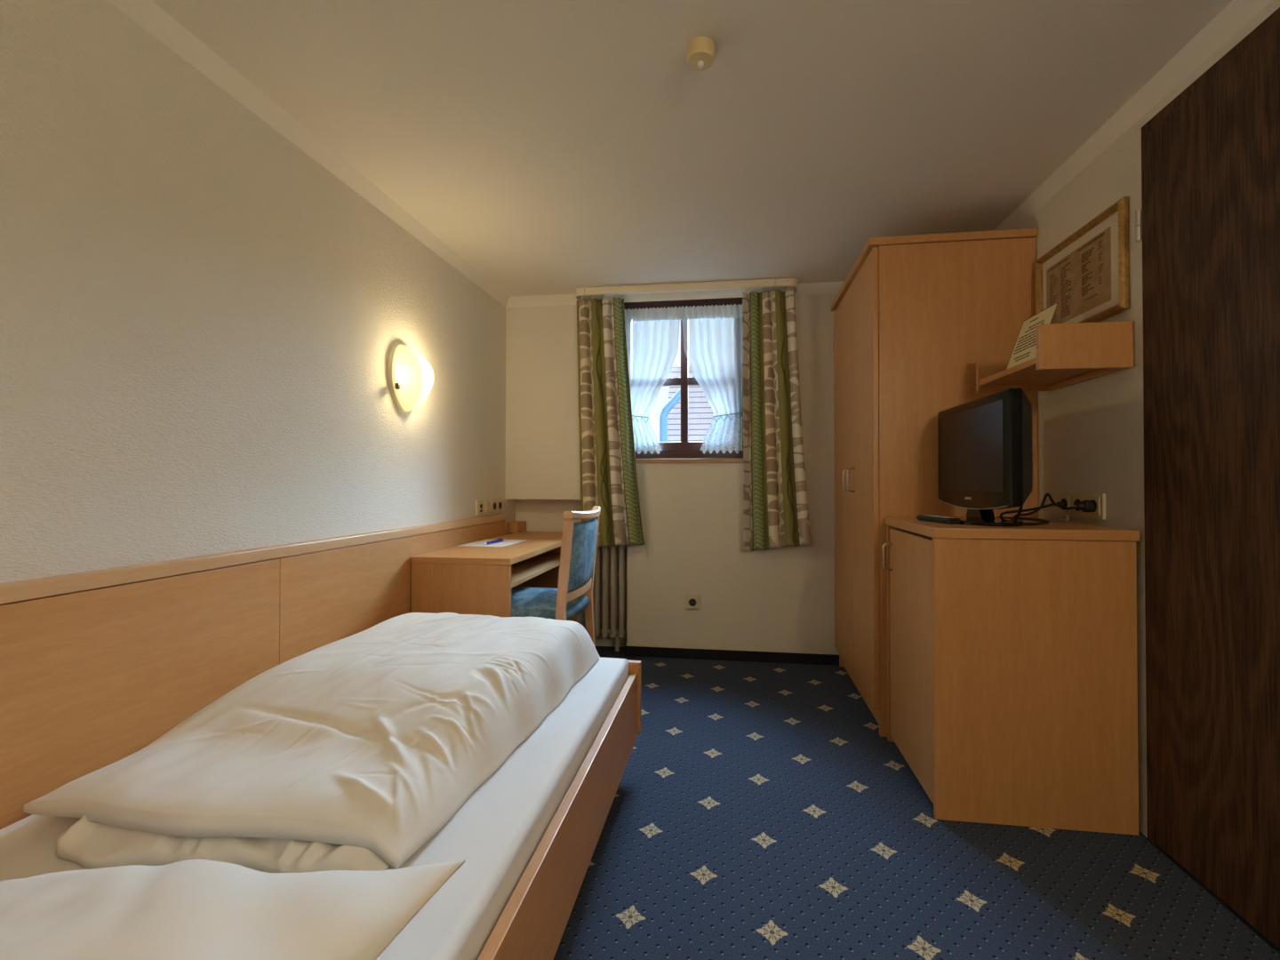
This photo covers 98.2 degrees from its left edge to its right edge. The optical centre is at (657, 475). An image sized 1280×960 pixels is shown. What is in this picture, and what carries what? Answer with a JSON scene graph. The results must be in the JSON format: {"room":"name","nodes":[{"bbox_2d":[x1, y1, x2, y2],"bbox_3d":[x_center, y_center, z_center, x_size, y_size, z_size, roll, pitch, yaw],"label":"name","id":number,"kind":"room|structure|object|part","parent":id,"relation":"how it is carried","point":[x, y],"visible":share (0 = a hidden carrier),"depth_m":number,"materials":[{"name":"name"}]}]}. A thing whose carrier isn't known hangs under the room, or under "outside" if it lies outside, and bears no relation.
{"room":"hotel room","nodes":[
{"label":"hotel room","id":0,"kind":"room"},
{"bbox_2d":[0,0,515,583],"bbox_3d":[-1.235,-0.038,0.976,0.100,2.035,5.000,0,-1,8],"label":"wall","id":1,"kind":"structure","parent":0,"point":[203,324],"depth_m":1.35,"materials":[{"name":"paint"}]},
{"bbox_2d":[0,514,507,829],"bbox_3d":[-1.133,0.579,1.207,0.037,0.767,3.900,0,-1,8],"label":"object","id":2,"kind":"object","parent":1,"relation":"attached to","point":[96,667],"visible":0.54,"depth_m":1.24,"materials":[{"name":"brown wood"}]},
{"bbox_3d":[-1.243,0.587,0.422,0.031,0.732,2.316,0,-1,8],"label":"panel","id":3,"kind":"part","parent":2,"relation":"part of","materials":[{"name":"brown wood"}]},
{"bbox_3d":[-1.133,0.212,1.211,0.037,0.032,3.900,0,-1,8],"label":"cap rail","id":4,"kind":"part","parent":2,"relation":"part of","materials":[{"name":"brown wood"}]},
{"bbox_3d":[-0.981,0.611,2.348,0.031,0.732,1.568,0,-1,8],"label":"panel","id":5,"kind":"part","parent":2,"relation":"part of","materials":[{"name":"brown wood"}]},
{"bbox_3d":[-0.873,0.619,3.131,0.035,0.734,0.015,0,-1,8],"label":"post","id":6,"kind":"part","parent":2,"relation":"part of","materials":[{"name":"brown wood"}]},
{"bbox_2d":[107,0,509,307],"bbox_3d":[-1.179,-1.030,0.908,0.030,0.052,4.658,0,-1,8],"label":"trim","id":7,"kind":"structure","parent":1,"relation":"attached to","point":[148,14],"depth_m":1.58,"materials":[{"name":"white paint"}]},
{"bbox_2d":[392,344,433,411],"bbox_3d":[-0.963,-0.386,2.212,0.106,0.262,0.203,0,-1,8],"label":"wall lamp","id":8,"kind":"object","parent":1,"relation":"attached to","point":[412,376],"visible":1,"depth_m":2.16,"materials":[{"name":"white glass"}]},
{"bbox_2d":[475,499,483,515],"bbox_3d":[-0.920,0.167,2.870,0.013,0.080,0.078,0,-1,8],"label":"socket","id":9,"kind":"object","parent":1,"relation":"attached to","point":[479,504],"visible":1,"depth_m":2.85,"materials":[{"name":"beige plastic"}]},
{"bbox_2d":[483,499,490,514],"bbox_3d":[-0.908,0.168,2.950,0.016,0.076,0.072,0,-1,8],"label":"light switch","id":10,"kind":"object","parent":1,"relation":"attached to","point":[486,503],"visible":1,"depth_m":2.94,"materials":[{"name":"beige plastic"}]},
{"bbox_2d":[489,497,502,513],"bbox_3d":[-0.893,0.167,3.068,0.013,0.080,0.142,0,-1,8],"label":"double socket","id":11,"kind":"object","parent":1,"relation":"attached to","point":[496,504],"visible":1,"depth_m":3.05,"materials":[{"name":"beige plastic"}]},
{"bbox_2d":[504,293,839,655],"bbox_3d":[0.337,-0.009,3.163,2.427,2.035,0.242,0,-1,8],"label":"wall","id":12,"kind":"structure","parent":0,"point":[776,599],"depth_m":3.05,"materials":[{"name":"paint"}]},
{"bbox_2d":[506,281,844,307],"bbox_3d":[0.320,-1.002,3.040,2.427,0.052,0.030,0,-1,8],"label":"trim","id":13,"kind":"structure","parent":12,"relation":"attached to","point":[828,287],"depth_m":3.08,"materials":[{"name":"white paint"}]},
{"bbox_2d":[624,297,743,458],"bbox_3d":[0.150,-0.547,3.183,0.760,0.910,0.065,0,-1,8],"label":"window","id":14,"kind":"structure","parent":12,"relation":"in","point":[684,449],"depth_m":3.16,"materials":[{"name":"brown wood"}]},
{"bbox_2d":[635,458,743,463],"bbox_3d":[0.139,-0.081,3.101,0.760,0.024,0.089,0,-1,8],"label":"trim","id":15,"kind":"structure","parent":12,"relation":"attached to","point":[637,460],"depth_m":3.05,"materials":[{"name":"brown wood"}]},
{"bbox_2d":[685,594,700,609],"bbox_3d":[0.192,0.694,3.039,0.080,0.080,0.024,0,-1,8],"label":"power socket","id":16,"kind":"object","parent":12,"relation":"attached to","point":[692,601],"visible":1,"depth_m":3.03,"materials":[{"name":"beige plastic"}]},
{"bbox_2d":[626,646,839,665],"bbox_3d":[0.675,0.979,2.979,1.709,0.055,0.008,0,-1,8],"label":"baseboard","id":17,"kind":"structure","parent":12,"relation":"attached to","point":[631,651],"depth_m":3.01,"materials":[{"name":"black carpet"}]},
{"bbox_2d":[152,0,1231,296],"bbox_3d":[0.019,-1.105,0.818,2.627,0.100,5.000,0,-1,8],"label":"ceiling","id":18,"kind":"structure","parent":0,"point":[556,147],"depth_m":1.59,"materials":[{"name":"white paint"}]},
{"bbox_2d":[575,278,798,300],"bbox_3d":[0.143,-1.001,3.014,1.208,0.050,0.128,0,-1,8],"label":"rail","id":19,"kind":"object","parent":18,"relation":"attached to","point":[774,283],"visible":0.99,"depth_m":2.96,"materials":[{"name":"beige wood"}]},
{"bbox_2d":[576,296,644,547],"bbox_3d":[-0.265,-0.285,3.059,0.388,1.390,0.061,0,-1,8],"label":"curtain","id":20,"kind":"object","parent":19,"relation":"hanging from","point":[607,455],"visible":0.96,"depth_m":3.06,"materials":[{"name":"fabric"}]},
{"bbox_2d":[742,289,811,551],"bbox_3d":[0.633,-0.287,2.937,0.361,1.387,0.063,0,-1,8],"label":"curtain","id":21,"kind":"object","parent":19,"relation":"hanging from","point":[776,514],"visible":1,"depth_m":2.94,"materials":[{"name":"fabric"}]},
{"bbox_2d":[687,36,714,71],"bbox_3d":[0.105,-1.024,1.355,0.068,0.050,0.068,0,-1,8],"label":"smoke detector","id":22,"kind":"object","parent":18,"relation":"attached to","point":[700,50],"visible":1,"depth_m":1.33,"materials":[{"name":"beige plastic"}]},
{"bbox_3d":[0.105,-1.005,1.355,0.015,0.012,0.015,0,-1,8],"label":"knob","id":23,"kind":"part","parent":22,"relation":"part of","materials":[{"name":"white plastic"}]},
{"bbox_2d":[553,646,1279,959],"bbox_3d":[0.015,1.030,0.793,2.627,0.100,5.000,0,-1,8],"label":"floor","id":24,"kind":"structure","parent":0,"point":[758,811],"depth_m":1.41,"materials":[{"name":"blue carpet"}]},
{"bbox_2d":[410,531,576,622],"bbox_3d":[-0.697,0.665,2.736,0.415,0.674,1.160,0,-1,8],"label":"desk","id":25,"kind":"object","parent":24,"relation":"on","point":[460,580],"visible":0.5,"depth_m":2.19,"materials":[{"name":"brown wood"}]},
{"bbox_3d":[-0.776,0.671,2.180,0.407,0.647,0.022,0,-1,8],"label":"panel","id":26,"kind":"part","parent":25,"relation":"part of","materials":[{"name":"brown wood"}]},
{"bbox_2d":[458,539,525,546],"bbox_3d":[-0.795,0.326,2.683,0.227,0.001,0.310,0,-1,8],"label":"paper sheet","id":27,"kind":"object","parent":25,"relation":"on","point":[506,542],"visible":0.86,"depth_m":2.65,"materials":[{"name":"white paper"}]},
{"bbox_2d":[483,538,503,544],"bbox_3d":[-0.788,0.318,2.662,0.013,0.015,0.178,0,-1,14],"label":"pen","id":28,"kind":"object","parent":27,"relation":"on","point":[499,540],"visible":1,"depth_m":2.66,"materials":[{"name":"blue plastic"}]},
{"bbox_2d":[506,520,526,532],"bbox_3d":[-0.836,0.303,3.282,0.068,0.060,0.137,0,-1,8],"label":"block","id":29,"kind":"object","parent":25,"relation":"on","point":[515,526],"visible":0.9,"depth_m":3.22,"materials":[{"name":"brown wood"}]},
{"bbox_2d":[511,553,560,587],"bbox_3d":[-0.709,0.438,2.644,0.393,0.018,0.908,0,-1,8],"label":"shelf","id":30,"kind":"object","parent":25,"relation":"attached to","point":[523,571],"depth_m":2.61,"materials":[{"name":"brown wood"}]},
{"bbox_3d":[-0.651,0.682,3.104,0.407,0.647,0.022,0,-1,8],"label":"panel","id":31,"kind":"part","parent":25,"relation":"part of","materials":[{"name":"brown wood"}]},
{"bbox_2d":[511,505,600,647],"bbox_3d":[-0.526,0.569,2.386,0.525,0.859,0.455,0,-1,8],"label":"desk chair","id":32,"kind":"object","parent":24,"relation":"on","point":[573,595],"visible":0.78,"depth_m":2.24,"materials":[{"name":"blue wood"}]},
{"bbox_3d":[-0.551,0.537,2.390,0.475,0.072,0.424,0,-1,8],"label":"seat","id":33,"kind":"part","parent":32,"relation":"part of","materials":[{"name":"blue fabric"}]},
{"bbox_3d":[-0.361,0.585,2.151,0.066,0.822,0.028,0,-1,8],"label":"post","id":34,"kind":"part","parent":32,"relation":"part of","materials":[{"name":"brown wood"}]},
{"bbox_3d":[-0.329,0.483,2.360,0.040,0.032,0.392,0,-1,8],"label":"rail","id":35,"kind":"part","parent":32,"relation":"part of","materials":[{"name":"brown wood"}]},
{"bbox_3d":[-0.300,0.160,2.360,0.070,0.042,0.455,0,-1,8],"label":"rail","id":36,"kind":"part","parent":32,"relation":"part of","materials":[{"name":"brown wood"}]},
{"bbox_2d":[568,517,597,592],"bbox_3d":[-0.311,0.327,2.360,0.067,0.275,0.388,0,-1,8],"label":"backrest","id":37,"kind":"object","parent":32,"relation":"on","point":[584,534],"depth_m":2.27,"materials":[{"name":"blue fabric"}]},
{"bbox_3d":[-0.305,0.590,2.567,0.066,0.822,0.028,0,-1,8],"label":"post","id":38,"kind":"part","parent":32,"relation":"part of","materials":[{"name":"brown wood"}]},
{"bbox_2d":[477,660,641,959],"bbox_3d":[-0.675,0.799,0.888,0.959,0.362,2.147,0,-1,8],"label":"bed","id":39,"kind":"object","parent":24,"relation":"on","point":[532,925],"visible":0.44,"depth_m":1.08,"materials":[{"name":"brown wood"}]},
{"bbox_2d":[0,657,628,959],"bbox_3d":[-0.680,0.689,0.887,0.893,0.188,2.081,0,-1,8],"label":"mattress","id":40,"kind":"object","parent":39,"relation":"on","point":[499,828],"visible":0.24,"depth_m":0.92,"materials":[{"name":"white fabric"}]},
{"bbox_2d":[0,858,464,959],"bbox_3d":[-0.674,0.516,0.428,0.748,0.148,0.773,0,-1,8],"label":"pillow","id":41,"kind":"object","parent":40,"relation":"on","point":[188,909],"visible":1,"depth_m":0.59,"materials":[{"name":"white fabric"}]},
{"bbox_2d":[24,612,599,872],"bbox_3d":[-0.643,0.516,1.355,0.770,0.167,1.092,0,-1,8],"label":"duvet","id":42,"kind":"object","parent":40,"relation":"on","point":[353,752],"visible":0.99,"depth_m":1.01,"materials":[{"name":"white fabric"}]},
{"bbox_3d":[-0.532,0.749,1.940,0.959,0.237,0.024,0,-1,8],"label":"footboard","id":43,"kind":"part","parent":39,"relation":"part of","materials":[{"name":"brown wood"}]},
{"bbox_2d":[584,544,626,651],"bbox_3d":[-0.294,0.693,3.196,0.240,0.630,0.091,0,-1,8],"label":"radiator","id":44,"kind":"object","parent":24,"relation":"on","point":[602,566],"visible":0.61,"depth_m":3.16,"materials":[{"name":"beige metal"}]},
{"bbox_2d":[831,228,1038,736],"bbox_3d":[1.157,0.044,2.496,0.617,1.914,0.838,0,-1,8],"label":"wardrobe","id":45,"kind":"object","parent":24,"relation":"on","point":[914,315],"visible":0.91,"depth_m":2.12,"materials":[{"name":"brown wood"}]},
{"bbox_3d":[1.239,0.064,2.896,0.562,1.884,0.018,0,-1,8],"label":"panel","id":46,"kind":"part","parent":45,"relation":"part of","materials":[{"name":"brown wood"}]},
{"bbox_3d":[0.920,0.014,2.717,0.020,1.780,0.420,0,-1,8],"label":"door","id":47,"kind":"part","parent":45,"relation":"part of","materials":[{"name":"brown wood"}]},
{"bbox_3d":[0.870,0.021,2.553,0.033,0.110,0.008,0,-1,8],"label":"handle","id":48,"kind":"part","parent":45,"relation":"part of","materials":[{"name":"silver metal"}]},
{"bbox_3d":[0.858,0.020,2.464,0.033,0.110,0.008,0,-1,8],"label":"handle","id":49,"kind":"part","parent":45,"relation":"part of","materials":[{"name":"silver metal"}]},
{"bbox_3d":[0.866,0.009,2.318,0.020,1.780,0.380,0,-1,8],"label":"door","id":50,"kind":"part","parent":45,"relation":"part of","materials":[{"name":"brown wood"}]},
{"bbox_3d":[1.166,-0.898,2.506,0.601,0.029,0.838,0,-1,8],"label":"cornice","id":51,"kind":"part","parent":45,"relation":"part of","materials":[{"name":"brown wood"}]},
{"bbox_2d":[882,517,1139,835],"bbox_3d":[1.083,0.574,1.818,0.567,0.839,0.524,0,-1,8],"label":"base cabinet","id":52,"kind":"object","parent":24,"relation":"on","point":[1012,665],"visible":0.97,"depth_m":1.57,"materials":[{"name":"brown wood"}]},
{"bbox_3d":[0.843,0.298,2.034,0.033,0.103,0.008,0,-1,8],"label":"handle","id":53,"kind":"part","parent":52,"relation":"part of","materials":[{"name":"silver metal"}]},
{"bbox_3d":[1.129,0.592,2.053,0.530,0.808,0.018,0,-1,8],"label":"panel","id":54,"kind":"part","parent":52,"relation":"part of","materials":[{"name":"brown wood"}]},
{"bbox_3d":[0.843,0.579,1.839,0.018,0.769,0.444,0,-1,8],"label":"door","id":55,"kind":"part","parent":52,"relation":"part of","materials":[{"name":"brown wood"}]},
{"bbox_2d":[916,514,960,524],"bbox_3d":[0.926,0.144,1.831,0.046,0.020,0.194,0,-1,-4],"label":"remote control","id":56,"kind":"object","parent":52,"relation":"on","point":[947,520],"visible":1,"depth_m":1.79,"materials":[{"name":"black plastic"}]},
{"bbox_2d":[937,387,1032,526],"bbox_3d":[1.046,-0.043,1.778,0.210,0.392,0.540,0,-1,8],"label":"television","id":57,"kind":"object","parent":52,"relation":"on","point":[985,444],"visible":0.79,"depth_m":1.66,"materials":[{"name":"black plastic"}]},
{"bbox_2d":[1009,493,1095,521],"bbox_3d":[1.179,0.089,1.746,0.348,0.115,0.184,0,-1,-19],"label":"power cable","id":58,"kind":"object","parent":57,"relation":"attached to","point":[1085,506],"visible":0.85,"depth_m":1.73,"materials":[{"name":"black plastic"}]},
{"bbox_2d":[996,501,1064,525],"bbox_3d":[1.210,0.120,1.788,0.197,0.065,0.327,0,-1,31],"label":"cable","id":59,"kind":"object","parent":52,"relation":"on","point":[1043,521],"visible":0.83,"depth_m":1.84,"materials":[{"name":"black plastic"}]},
{"bbox_2d":[1016,0,1279,837],"bbox_3d":[1.269,-0.038,0.635,0.100,2.035,5.000,0,-1,8],"label":"wall","id":60,"kind":"structure","parent":0,"point":[1091,433],"depth_m":1.66,"materials":[{"name":"paint"}]},
{"bbox_2d":[976,320,1134,392],"bbox_3d":[1.248,-0.368,1.784,0.248,0.130,0.419,0,-1,8],"label":"wall shelf","id":61,"kind":"object","parent":60,"relation":"attached to","point":[1067,355],"visible":0.98,"depth_m":1.59,"materials":[{"name":"brown wood"}]},
{"bbox_3d":[1.276,-0.365,1.984,0.248,0.130,0.016,0,-1,8],"label":"panel","id":62,"kind":"part","parent":61,"relation":"part of","materials":[{"name":"brown wood"}]},
{"bbox_2d":[1005,302,1057,369],"bbox_3d":[1.181,-0.427,1.726,0.095,0.164,0.196,0,-1,8],"label":"card holder","id":63,"kind":"object","parent":61,"relation":"on","point":[1024,348],"visible":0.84,"depth_m":1.74,"materials":[{"name":"beige paper"}]},
{"bbox_3d":[1.222,-0.370,1.586,0.248,0.130,0.019,0,-1,8],"label":"panel","id":64,"kind":"part","parent":61,"relation":"part of","materials":[{"name":"brown wood"}]},
{"bbox_2d":[1057,492,1105,519],"bbox_3d":[1.367,0.095,1.783,0.013,0.080,0.244,0,-1,8],"label":"socket","id":65,"kind":"object","parent":60,"relation":"attached to","point":[1069,499],"visible":0.83,"depth_m":1.77,"materials":[{"name":"beige plastic"}]},
{"bbox_2d":[1045,504,1076,521],"bbox_3d":[1.300,0.125,1.888,0.048,0.058,0.219,0,-1,-22],"label":"cable","id":66,"kind":"object","parent":65,"relation":"hanging from","point":[1067,510],"visible":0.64,"depth_m":1.80,"materials":[{"name":"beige plastic"}]},
{"bbox_2d":[1035,196,1129,324],"bbox_3d":[1.365,-0.634,1.808,0.022,0.320,0.458,0,-1,8],"label":"picture","id":67,"kind":"object","parent":60,"relation":"attached to","point":[1087,274],"visible":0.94,"depth_m":1.74,"materials":[{"name":"beige"}]},
{"bbox_2d":[994,0,1271,230],"bbox_3d":[1.197,-1.030,0.586,0.030,0.052,4.658,0,-1,8],"label":"trim","id":68,"kind":"structure","parent":60,"relation":"attached to","point":[1236,13],"depth_m":1.49,"materials":[{"name":"white paint"}]},
{"bbox_2d":[1135,7,1279,949],"bbox_3d":[1.302,0.009,1.109,0.082,1.953,0.828,0,-1,8],"label":"door","id":69,"kind":"structure","parent":60,"relation":"in","point":[1209,213],"depth_m":1.29,"materials":[{"name":"brown wood"}]},
{"bbox_3d":[0.132,-0.933,3.130,0.700,0.006,0.006,0,-1,8],"label":"curtain rod","id":70,"kind":"object","parent":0,"visible":0},
{"bbox_2d":[624,319,679,454],"bbox_3d":[-0.041,-0.520,3.150,0.340,0.795,0.028,0,-1,8],"label":"lace curtain","id":71,"kind":"object","parent":70,"relation":"hanging from","point":[652,347],"visible":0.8,"depth_m":3.15,"materials":[{"name":"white fabric"}]},
{"bbox_2d":[624,304,742,322],"bbox_3d":[0.131,-0.914,3.122,0.690,0.081,0.008,0,-1,8],"label":"lace valance","id":72,"kind":"object","parent":70,"relation":"hanging from","point":[720,311],"visible":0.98,"depth_m":3.12,"materials":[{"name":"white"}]},
{"bbox_2d":[681,317,743,453],"bbox_3d":[0.304,-0.520,3.103,0.340,0.795,0.028,0,-1,8],"label":"lace curtain","id":73,"kind":"object","parent":70,"relation":"hanging from","point":[713,348],"visible":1,"depth_m":3.10,"materials":[{"name":"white fabric"}]},
{"label":"outside","id":74,"kind":"structure","parent":0,"visible":0},
{"bbox_2d":[632,367,733,441],"bbox_3d":[2.263,0.801,7.743,7.600,4.530,2.828,0,-1,8],"label":"house","id":75,"kind":"structure","parent":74,"point":[667,427],"depth_m":7.12,"materials":[{"name":"tile"}]}
]}

